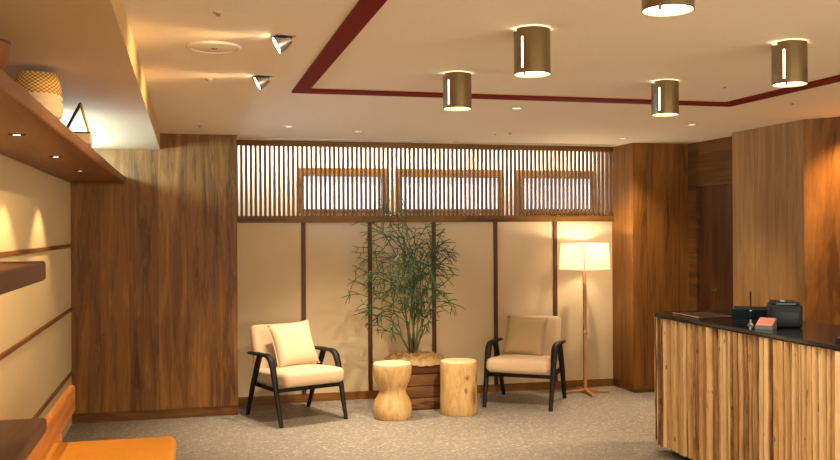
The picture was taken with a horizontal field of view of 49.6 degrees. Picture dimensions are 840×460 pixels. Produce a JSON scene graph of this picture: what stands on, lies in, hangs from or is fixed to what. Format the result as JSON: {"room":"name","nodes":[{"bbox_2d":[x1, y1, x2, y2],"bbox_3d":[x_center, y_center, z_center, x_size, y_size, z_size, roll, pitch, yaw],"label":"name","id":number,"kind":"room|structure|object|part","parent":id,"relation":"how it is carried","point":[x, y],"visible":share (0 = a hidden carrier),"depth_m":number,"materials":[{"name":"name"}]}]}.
{"room":"hotel lobby","nodes":[
{"label":"hotel lobby","id":0,"kind":"room"},
{"bbox_2d":[0,154,71,437],"bbox_3d":[-1.868,0.393,3.315,0.100,2.436,10.550,0,0,-14],"label":"wall","id":1,"kind":"structure","parent":0,"point":[35,204],"depth_m":5.77,"materials":[{"name":"paint"}]},
{"bbox_2d":[0,261,45,294],"bbox_3d":[-1.022,0.148,1.080,0.434,0.072,4.600,0,0,-14],"label":"wall shelf","id":2,"kind":"object","parent":1,"relation":"attached to","point":[14,275],"visible":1,"depth_m":2.90,"materials":[{"name":"brown wood"}]},
{"bbox_2d":[0,418,46,459],"bbox_3d":[-1.019,0.718,1.080,0.434,0.056,4.600,0,0,-14],"label":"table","id":3,"kind":"object","parent":1,"relation":"attached to","point":[19,438],"visible":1,"depth_m":3.08,"materials":[{"name":"brown wood"}]},
{"bbox_2d":[0,307,72,360],"bbox_3d":[-1.702,0.650,2.902,0.014,0.028,9.630,0,0,-14],"label":"trim","id":4,"kind":"structure","parent":1,"relation":"attached to","point":[13,348],"depth_m":5.59,"materials":[{"name":"brown wood"}]},
{"bbox_2d":[0,244,72,257],"bbox_3d":[-1.706,0.125,2.902,0.014,0.028,9.630,0,0,-14],"label":"trim","id":5,"kind":"structure","parent":1,"relation":"attached to","point":[42,249],"depth_m":5.61,"materials":[{"name":"brown wood"}]},
{"bbox_2d":[32,370,72,418],"bbox_3d":[-1.699,1.175,2.902,0.014,0.028,9.630,0,0,-14],"label":"trim","id":6,"kind":"structure","parent":1,"relation":"attached to","point":[69,375],"depth_m":6.41,"materials":[{"name":"brown wood"}]},
{"bbox_2d":[0,69,124,183],"bbox_3d":[-1.577,-0.425,3.235,0.434,0.067,9.048,0,0,-14],"label":"wall shelf","id":7,"kind":"object","parent":1,"relation":"attached to","point":[31,135],"visible":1,"depth_m":4.19,"materials":[{"name":"brown wood"}]},
{"bbox_2d":[0,38,10,69],"bbox_3d":[-1.333,-0.520,2.777,0.156,0.118,0.156,0,0,-14],"label":"clay bowl","id":8,"kind":"object","parent":7,"relation":"on","point":[5,45],"visible":0.98,"depth_m":2.77,"materials":[{"name":"brown ceramic"}]},
{"bbox_2d":[8,133,25,135],"bbox_3d":[-1.666,-0.393,3.755,0.072,0.004,0.072,0,0,-14],"label":"puck light","id":9,"kind":"object","parent":7,"relation":"attached to","point":[9,134],"depth_m":3.73,"materials":[{"name":"white"}]},
{"bbox_2d":[14,71,63,119],"bbox_3d":[-1.628,-0.561,3.868,0.208,0.204,0.208,0,0,-14],"label":"woven basket","id":10,"kind":"object","parent":7,"relation":"on","point":[45,87],"visible":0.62,"depth_m":3.80,"materials":[{"name":"beige wicker"}]},
{"bbox_2d":[67,102,91,146],"bbox_3d":[-1.847,-0.568,4.893,0.150,0.219,0.184,0,0,-16],"label":"decorative sculpture","id":11,"kind":"object","parent":7,"relation":"on","point":[86,137],"visible":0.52,"depth_m":4.82,"materials":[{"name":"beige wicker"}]},
{"bbox_2d":[75,133,91,146],"bbox_3d":[-1.830,-0.486,4.900,0.110,0.055,0.180,0,0,-16],"label":"tray","id":12,"kind":"object","parent":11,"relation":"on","point":[86,137],"depth_m":4.82,"materials":[{"name":"wood"}]},
{"bbox_2d":[70,133,237,413],"bbox_3d":[-2.314,0.353,8.000,1.360,2.351,0.550,0,0,-14],"label":"wall","id":13,"kind":"structure","parent":0,"point":[154,291],"depth_m":7.74,"materials":[{"name":"brown wood"}]},
{"bbox_2d":[63,386,684,459],"bbox_3d":[1.646,1.620,4.213,7.340,0.060,10.750,0,0,-14],"label":"floor","id":14,"kind":"structure","parent":0,"point":[618,424],"depth_m":7.22,"materials":[{"name":"beige carpet"}]},
{"bbox_2d":[26,385,175,459],"bbox_3d":[-1.536,1.252,4.364,0.695,0.715,2.020,0,0,-14],"label":"bench","id":15,"kind":"object","parent":14,"relation":"on","point":[51,446],"visible":0.99,"depth_m":4.71,"materials":[{"name":"orange leather"}]},
{"bbox_3d":[-1.772,0.976,4.303,0.040,0.160,2.020,0,0,-14],"label":"rail","id":16,"kind":"part","parent":15,"relation":"part of","materials":[{"name":"brown wood"}]},
{"bbox_3d":[-1.995,1.282,5.010,0.045,0.660,0.040,0,0,-14],"label":"post","id":17,"kind":"part","parent":15,"relation":"part of","materials":[{"name":"brown wood"}]},
{"bbox_2d":[44,436,175,459],"bbox_3d":[-1.491,1.189,4.210,0.685,0.085,1.660,0,0,-14],"label":"seat cushion","id":18,"kind":"object","parent":15,"relation":"on","point":[149,448],"depth_m":4.75,"materials":[{"name":"orange leather"}]},
{"bbox_2d":[246,322,347,428],"bbox_3d":[-1.076,1.223,7.830,0.672,0.781,0.777,0,0,-34],"label":"armchair","id":19,"kind":"object","parent":14,"relation":"on","point":[266,371],"visible":0.84,"depth_m":7.68,"materials":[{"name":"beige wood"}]},
{"bbox_3d":[-1.433,1.334,7.813,0.056,0.562,0.316,0,0,-34],"label":"leg","id":20,"kind":"part","parent":19,"relation":"part of","materials":[{"name":"black wood"}]},
{"bbox_3d":[-1.370,1.055,7.717,0.061,0.042,0.371,0,0,-34],"label":"armrest","id":21,"kind":"part","parent":19,"relation":"part of","materials":[{"name":"black wood"}]},
{"bbox_3d":[-1.236,1.062,8.061,0.530,0.458,0.216,0,0,-34],"label":"backrest","id":22,"kind":"part","parent":19,"relation":"part of","materials":[{"name":"fabric"}]},
{"bbox_3d":[-1.200,1.321,7.472,0.062,0.583,0.287,0,0,-34],"label":"leg","id":23,"kind":"part","parent":19,"relation":"part of","materials":[{"name":"black wood"}]},
{"bbox_2d":[267,320,319,367],"bbox_3d":[-1.102,0.997,7.928,0.433,0.396,0.219,0,0,-34],"label":"throw pillow","id":24,"kind":"object","parent":19,"relation":"on","point":[293,345],"visible":0.98,"depth_m":7.86,"materials":[{"name":"beige fabric"}]},
{"bbox_3d":[-1.064,1.324,7.812,0.590,0.040,0.515,0,0,-34],"label":"seat frame","id":25,"kind":"part","parent":19,"relation":"part of","materials":[{"name":"black wood"}]},
{"bbox_2d":[257,364,343,387],"bbox_3d":[-1.038,1.240,7.773,0.562,0.170,0.641,0,0,-34],"label":"seat cushion","id":26,"kind":"object","parent":19,"relation":"on","point":[304,375],"depth_m":7.58,"materials":[{"name":"fabric"}]},
{"bbox_3d":[-0.930,1.331,8.157,0.056,0.562,0.316,0,0,-34],"label":"leg","id":27,"kind":"part","parent":19,"relation":"part of","materials":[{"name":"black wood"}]},
{"bbox_3d":[-0.866,1.052,8.061,0.061,0.042,0.371,0,0,-34],"label":"armrest","id":28,"kind":"part","parent":19,"relation":"part of","materials":[{"name":"black wood"}]},
{"bbox_3d":[-0.697,1.318,7.816,0.062,0.583,0.287,0,0,-34],"label":"leg","id":29,"kind":"part","parent":19,"relation":"part of","materials":[{"name":"black wood"}]},
{"bbox_2d":[373,360,411,420],"bbox_3d":[-0.235,1.366,7.762,0.332,0.470,0.328,0,0,-14],"label":"stool","id":30,"kind":"object","parent":14,"relation":"on","point":[392,402],"visible":1,"depth_m":7.64,"materials":[{"name":"brown wood"}]},
{"bbox_3d":[-0.235,1.135,7.762,0.322,0.008,0.318,0,0,-14],"label":"seat","id":31,"kind":"part","parent":30,"relation":"part of","materials":[{"name":"beige wood"}]},
{"bbox_2d":[341,197,463,410],"bbox_3d":[-0.087,0.645,8.015,1.071,1.912,1.239,0,0,-14],"label":"potted plant","id":32,"kind":"object","parent":14,"relation":"on","point":[423,387],"visible":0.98,"depth_m":8.11,"materials":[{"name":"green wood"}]},
{"bbox_3d":[-0.048,1.392,8.223,0.490,0.416,0.340,0,0,-14],"label":"planter","id":33,"kind":"part","parent":32,"relation":"part of","materials":[{"name":"brown wood"}]},
{"bbox_2d":[440,358,476,416],"bbox_3d":[0.337,1.367,7.928,0.325,0.463,0.327,0,0,-14],"label":"stool","id":34,"kind":"object","parent":14,"relation":"on","point":[458,376],"visible":1,"depth_m":7.79,"materials":[{"name":"brown wood"}]},
{"bbox_3d":[0.336,1.139,7.929,0.315,0.008,0.317,0,0,-14],"label":"seat","id":35,"kind":"part","parent":34,"relation":"part of","materials":[{"name":"beige wood"}]},
{"bbox_2d":[482,315,565,411],"bbox_3d":[0.979,1.211,8.408,0.672,0.781,0.777,0,0,20],"label":"armchair","id":36,"kind":"object","parent":14,"relation":"on","point":[552,360],"visible":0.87,"depth_m":8.19,"materials":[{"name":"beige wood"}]},
{"bbox_3d":[0.616,1.310,8.299,0.062,0.583,0.287,0,0,20],"label":"leg","id":37,"kind":"part","parent":36,"relation":"part of","materials":[{"name":"black wood"}]},
{"bbox_3d":[0.714,1.043,8.578,0.061,0.042,0.371,0,0,20],"label":"armrest","id":38,"kind":"part","parent":36,"relation":"part of","materials":[{"name":"black wood"}]},
{"bbox_3d":[0.756,1.321,8.688,0.056,0.562,0.316,0,0,20],"label":"leg","id":39,"kind":"part","parent":36,"relation":"part of","materials":[{"name":"black wood"}]},
{"bbox_2d":[486,355,558,374],"bbox_3d":[0.956,1.228,8.344,0.562,0.170,0.641,0,0,20],"label":"seat cushion","id":40,"kind":"object","parent":36,"relation":"on","point":[502,364],"depth_m":8.08,"materials":[{"name":"fabric"}]},
{"bbox_3d":[0.972,1.312,8.389,0.590,0.040,0.515,0,0,20],"label":"seat frame","id":41,"kind":"part","parent":36,"relation":"part of","materials":[{"name":"black wood"}]},
{"bbox_2d":[502,315,547,355],"bbox_3d":[0.983,0.997,8.514,0.412,0.375,0.214,0,0,20],"label":"throw pillow","id":42,"kind":"object","parent":36,"relation":"on","point":[524,336],"visible":0.94,"depth_m":8.46,"materials":[{"name":"beige fabric"}]},
{"bbox_3d":[1.072,1.049,8.672,0.530,0.458,0.216,0,0,20],"label":"backrest","id":43,"kind":"part","parent":36,"relation":"part of","materials":[{"name":"fabric"}]},
{"bbox_3d":[1.191,1.306,8.094,0.062,0.583,0.287,0,0,20],"label":"leg","id":44,"kind":"part","parent":36,"relation":"part of","materials":[{"name":"black wood"}]},
{"bbox_3d":[1.289,1.039,8.373,0.061,0.042,0.371,0,0,20],"label":"armrest","id":45,"kind":"part","parent":36,"relation":"part of","materials":[{"name":"black wood"}]},
{"bbox_3d":[1.329,1.318,8.483,0.056,0.562,0.315,0,0,20],"label":"leg","id":46,"kind":"part","parent":36,"relation":"part of","materials":[{"name":"black wood"}]},
{"bbox_2d":[558,243,610,396],"bbox_3d":[1.611,0.859,8.873,0.400,1.462,0.406,0,0,-42],"label":"floor lamp","id":47,"kind":"object","parent":14,"relation":"on","point":[584,257],"visible":0.98,"depth_m":8.80,"materials":[{"name":"beige fabric"}]},
{"bbox_3d":[1.605,0.257,8.875,0.356,0.257,0.356,0,0,-34],"label":"lamp shade","id":48,"kind":"part","parent":47,"relation":"part of","materials":[{"name":"white fabric"}]},
{"bbox_2d":[653,309,839,459],"bbox_3d":[2.417,1.086,4.825,0.677,1.000,3.753,0,0,-14],"label":"reception desk","id":49,"kind":"object","parent":14,"relation":"on","point":[726,389],"depth_m":5.46,"materials":[{"name":"brown wood"}]},
{"bbox_2d":[673,312,731,317],"bbox_3d":[1.952,0.584,6.259,0.280,0.007,0.360,0,0,-11],"label":"mat","id":50,"kind":"object","parent":49,"relation":"on","point":[690,314],"visible":0.91,"depth_m":6.21,"materials":[{"name":"brown leather"}]},
{"bbox_2d":[653,309,839,349],"bbox_3d":[2.419,0.597,4.824,0.668,0.022,3.748,0,0,-14],"label":"countertop","id":51,"kind":"structure","parent":49,"relation":"on","point":[811,333],"depth_m":5.41,"materials":[{"name":"black stone"}]},
{"bbox_2d":[731,306,766,321],"bbox_3d":[2.152,0.546,5.916,0.220,0.081,0.216,0,0,24],"label":"document tray","id":52,"kind":"object","parent":49,"relation":"on","point":[739,313],"visible":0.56,"depth_m":5.84,"materials":[{"name":"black plastic"}]},
{"bbox_2d":[748,291,753,324],"bbox_3d":[2.040,0.483,5.611,0.036,0.208,0.036,0,0,-14],"label":"stand","id":53,"kind":"object","parent":49,"relation":"on","point":[750,310],"visible":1,"depth_m":5.61,"materials":[{"name":"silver metal"}]},
{"bbox_2d":[755,317,776,329],"bbox_3d":[2.054,0.555,5.397,0.100,0.063,0.100,0,0,36],"label":"card holder","id":54,"kind":"object","parent":49,"relation":"on","point":[763,323],"visible":1,"depth_m":5.38,"materials":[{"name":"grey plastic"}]},
{"bbox_2d":[767,300,802,327],"bbox_3d":[2.212,0.505,5.518,0.184,0.161,0.206,0,0,16],"label":"receipt printer","id":55,"kind":"object","parent":49,"relation":"on","point":[788,313],"visible":0.88,"depth_m":5.42,"materials":[{"name":"black plastic"}]},
{"bbox_3d":[2.213,0.437,5.523,0.160,0.015,0.175,0,0,16],"label":"lid","id":56,"kind":"part","parent":55,"relation":"part of","materials":[{"name":"black plastic"}]},
{"bbox_3d":[2.185,0.526,5.421,0.136,0.080,0.005,0,0,16],"label":"panel","id":57,"kind":"part","parent":55,"relation":"part of","materials":[{"name":"black plastic"}]},
{"bbox_2d":[238,146,604,215],"bbox_3d":[0.318,0.380,9.371,7.140,2.436,0.100,0,0,-14],"label":"wall","id":58,"kind":"structure","parent":0,"point":[248,161],"depth_m":9.06,"materials":[{"name":"wood"}]},
{"bbox_2d":[299,167,386,212],"bbox_3d":[-0.771,-0.390,9.052,0.880,0.450,0.080,0,0,-14],"label":"window","id":59,"kind":"structure","parent":58,"relation":"in","point":[299,167],"depth_m":9.04,"materials":[{"name":"brown wood"}]},
{"bbox_3d":[-0.772,-0.369,9.055,0.776,0.323,0.006,0,0,-14],"label":"pane","id":60,"kind":"part","parent":59,"relation":"part of","materials":[{"name":"white glass"}]},
{"bbox_2d":[398,169,500,212],"bbox_3d":[0.304,-0.397,9.327,1.140,0.450,0.080,0,0,-14],"label":"window","id":61,"kind":"structure","parent":58,"relation":"in","point":[398,169],"depth_m":9.31,"materials":[{"name":"brown wood"}]},
{"bbox_3d":[0.303,-0.375,9.330,1.036,0.323,0.006,0,0,-14],"label":"pane","id":62,"kind":"part","parent":61,"relation":"part of","materials":[{"name":"white glass"}]},
{"bbox_2d":[516,170,593,212],"bbox_3d":[1.433,-0.404,9.616,0.890,0.450,0.080,0,0,-14],"label":"window","id":63,"kind":"structure","parent":58,"relation":"in","point":[516,170],"depth_m":9.60,"materials":[{"name":"brown wood"}]},
{"bbox_3d":[1.432,-0.382,9.619,0.786,0.323,0.006,0,0,-14],"label":"pane","id":64,"kind":"part","parent":63,"relation":"part of","materials":[{"name":"white glass"}]},
{"bbox_2d":[237,222,612,396],"bbox_3d":[0.127,0.724,8.836,3.780,1.600,0.060,0,0,-14],"label":"wall","id":65,"kind":"structure","parent":0,"point":[269,271],"depth_m":8.80,"materials":[{"name":"paint"}]},
{"bbox_2d":[301,223,306,393],"bbox_3d":[-1.084,0.731,8.484,0.038,1.600,0.022,0,0,-14],"label":"trim","id":66,"kind":"structure","parent":65,"relation":"attached to","point":[303,225],"depth_m":8.47,"materials":[{"name":"brown wood"}]},
{"bbox_2d":[72,378,654,423],"bbox_3d":[-0.187,1.559,8.548,5.740,0.085,0.540,0,0,-14],"label":"baseboard","id":67,"kind":"structure","parent":65,"relation":"attached to","point":[333,396],"depth_m":8.43,"materials":[{"name":"brown wood"}]},
{"bbox_2d":[368,222,372,390],"bbox_3d":[-0.474,0.728,8.640,0.038,1.600,0.022,0,0,-14],"label":"trim","id":68,"kind":"structure","parent":65,"relation":"attached to","point":[370,340],"depth_m":8.63,"materials":[{"name":"brown wood"}]},
{"bbox_2d":[237,215,613,222],"bbox_3d":[0.080,-0.107,9.001,3.780,0.063,0.480,0,0,-14],"label":"trim","id":69,"kind":"structure","parent":65,"relation":"attached to","point":[494,218],"depth_m":8.76,"materials":[{"name":"brown wood"}]},
{"bbox_2d":[237,140,612,215],"bbox_3d":[0.130,-0.487,8.795,3.780,0.696,0.045,0,0,-14],"label":"slatted screen","id":70,"kind":"object","parent":69,"relation":"on","point":[581,149],"visible":0.95,"depth_m":8.77,"materials":[{"name":"brown wood"}]},
{"bbox_3d":[0.128,-0.810,8.795,3.780,0.049,0.045,0,0,-14],"label":"rail","id":71,"kind":"part","parent":70,"relation":"part of","materials":[{"name":"brown wood"}]},
{"bbox_2d":[432,222,436,352],"bbox_3d":[0.137,0.724,8.797,0.038,1.600,0.022,0,0,-14],"label":"trim","id":72,"kind":"structure","parent":65,"relation":"attached to","point":[434,349],"depth_m":8.79,"materials":[{"name":"brown wood"}]},
{"bbox_2d":[493,222,497,384],"bbox_3d":[0.747,0.721,8.953,0.038,1.600,0.022,0,0,-14],"label":"trim","id":73,"kind":"structure","parent":65,"relation":"attached to","point":[495,229],"depth_m":8.94,"materials":[{"name":"brown wood"}]},
{"bbox_2d":[553,222,557,381],"bbox_3d":[1.357,0.717,9.109,0.038,1.600,0.022,0,0,-14],"label":"trim","id":74,"kind":"structure","parent":65,"relation":"attached to","point":[555,297],"depth_m":9.10,"materials":[{"name":"brown wood"}]},
{"bbox_2d":[123,0,839,146],"bbox_3d":[1.631,-0.886,4.213,7.340,0.080,10.750,0,0,-14],"label":"ceiling","id":75,"kind":"structure","parent":0,"point":[599,48],"depth_m":4.65,"materials":[{"name":"paint"}]},
{"bbox_2d":[0,0,159,149],"bbox_3d":[-1.366,-0.759,2.980,0.720,0.138,9.650,0,0,-14],"label":"ceiling","id":76,"kind":"structure","parent":75,"relation":"attached to","point":[90,45],"depth_m":3.74,"materials":[{"name":"paint"}]},
{"bbox_2d":[187,41,240,53],"bbox_3d":[-0.930,-0.824,4.109,0.240,0.014,0.240,0,0,-14],"label":"ceiling speaker","id":77,"kind":"object","parent":75,"relation":"attached to","point":[218,47],"visible":1,"depth_m":4.08,"materials":[{"name":"paint"}]},
{"bbox_2d":[191,44,236,51],"bbox_3d":[-0.930,-0.825,4.109,0.208,0.011,0.208,0,0,-14],"label":"grille","id":78,"kind":"object","parent":77,"relation":"attached to","point":[194,47],"depth_m":4.09,"materials":[{"name":"paint"}]},
{"bbox_2d":[213,11,222,15],"bbox_3d":[-0.770,-0.823,3.469,0.040,0.016,0.040,0,0,-14],"label":"ceiling sensor","id":79,"kind":"object","parent":75,"relation":"attached to","point":[218,13],"visible":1,"depth_m":3.46,"materials":[{"name":"white plastic"}]},
{"bbox_2d":[253,75,272,89],"bbox_3d":[-0.850,-0.799,4.914,0.108,0.083,0.108,0,0,-14],"label":"ceiling spotlight","id":80,"kind":"object","parent":75,"relation":"attached to","point":[261,81],"visible":0.99,"depth_m":4.89,"materials":[{"name":"silver metal"}]},
{"bbox_2d":[271,34,295,52],"bbox_3d":[-0.587,-0.801,3.908,0.108,0.083,0.108,0,0,-14],"label":"ceiling spotlight","id":81,"kind":"object","parent":75,"relation":"attached to","point":[282,42],"visible":1,"depth_m":3.88,"materials":[{"name":"silver metal"}]},
{"bbox_2d":[251,137,423,142],"bbox_3d":[-0.746,-0.829,8.378,1.600,0.006,0.110,0,0,-14],"label":"ceiling vent","id":82,"kind":"object","parent":75,"relation":"in","point":[251,137],"visible":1,"depth_m":8.37,"materials":[{"name":"white plastic"}]},
{"bbox_2d":[443,72,471,110],"bbox_3d":[0.199,-0.735,4.852,0.152,0.204,0.152,0,0,-14],"label":"light","id":83,"kind":"object","parent":75,"relation":"attached to","point":[456,85],"visible":1,"depth_m":4.79,"materials":[{"name":"brown metal"}]},
{"bbox_2d":[447,107,465,108],"bbox_3d":[0.199,-0.658,4.852,0.144,0.006,0.144,0,0,-14],"label":"diffuser","id":84,"kind":"object","parent":83,"relation":"attached to","point":[447,107],"depth_m":4.86,"materials":[{"name":"white plastic"}]},
{"bbox_2d":[514,26,550,77],"bbox_3d":[0.467,-0.737,3.785,0.152,0.204,0.152,0,0,-14],"label":"light","id":85,"kind":"object","parent":75,"relation":"attached to","point":[532,56],"visible":1,"depth_m":3.72,"materials":[{"name":"gold"}]},
{"bbox_2d":[517,72,546,74],"bbox_3d":[0.467,-0.660,3.785,0.144,0.006,0.144,0,0,-14],"label":"diffuser","id":86,"kind":"object","parent":85,"relation":"attached to","point":[518,73],"depth_m":3.81,"materials":[{"name":"white plastic"}]},
{"bbox_2d":[452,141,615,145],"bbox_3d":[1.124,-0.840,8.857,1.660,0.006,0.110,0,0,-14],"label":"ceiling vent","id":87,"kind":"object","parent":75,"relation":"in","point":[455,141],"visible":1,"depth_m":8.83,"materials":[{"name":"white plastic"}]},
{"bbox_2d":[292,0,839,106],"bbox_3d":[1.546,-0.839,2.389,2.970,0.012,7.060,0,0,-14],"label":"trim","id":88,"kind":"structure","parent":75,"relation":"attached to","point":[363,11],"depth_m":5.34,"materials":[{"name":"red paint"}]},
{"bbox_2d":[651,80,678,116],"bbox_3d":[1.390,-0.742,5.157,0.152,0.204,0.152,0,0,-14],"label":"light","id":89,"kind":"object","parent":75,"relation":"attached to","point":[664,93],"visible":1,"depth_m":5.09,"materials":[{"name":"gold metal"}]},
{"bbox_2d":[641,0,694,16],"bbox_3d":[0.732,-0.738,2.687,0.152,0.204,0.152,0,0,-14],"label":"light","id":90,"kind":"object","parent":75,"relation":"attached to","point":[657,8],"visible":1,"depth_m":2.69,"materials":[{"name":"gold"}]},
{"bbox_2d":[644,5,691,12],"bbox_3d":[0.733,-0.661,2.687,0.144,0.006,0.144,0,0,-14],"label":"diffuser","id":91,"kind":"object","parent":90,"relation":"attached to","point":[647,8],"depth_m":2.70,"materials":[{"name":"white plastic"}]},
{"bbox_2d":[771,40,807,86],"bbox_3d":[1.663,-0.744,4.091,0.152,0.204,0.152,0,0,-14],"label":"light","id":92,"kind":"object","parent":75,"relation":"attached to","point":[789,58],"visible":1,"depth_m":4.03,"materials":[{"name":"gold"}]},
{"bbox_2d":[774,82,803,84],"bbox_3d":[1.663,-0.667,4.091,0.144,0.006,0.144,0,0,-14],"label":"diffuser","id":93,"kind":"object","parent":92,"relation":"attached to","point":[775,83],"depth_m":4.12,"materials":[{"name":"white plastic"}]},
{"bbox_2d":[608,143,688,385],"bbox_3d":[2.297,0.331,9.181,0.600,2.361,0.550,0,0,-14],"label":"wall","id":94,"kind":"structure","parent":0,"point":[650,259],"depth_m":8.93,"materials":[{"name":"red wood"}]},
{"bbox_2d":[688,136,732,310],"bbox_3d":[2.816,0.365,8.565,0.100,2.436,2.000,0,0,-14],"label":"wall","id":95,"kind":"structure","parent":0,"point":[709,161],"depth_m":8.85,"materials":[{"name":"brown wood"}]},
{"bbox_2d":[700,183,732,309],"bbox_3d":[2.823,0.576,8.453,0.094,2.005,0.820,0,0,-14],"label":"door","id":96,"kind":"structure","parent":95,"relation":"in","point":[716,201],"depth_m":8.57,"materials":[{"name":"brown wood"}]},
{"bbox_2d":[732,117,839,324],"bbox_3d":[3.584,0.361,6.915,1.130,2.436,2.420,0,0,-14],"label":"wall","id":97,"kind":"structure","parent":0,"point":[768,161],"depth_m":7.20,"materials":[{"name":"brown wood"}]}
]}

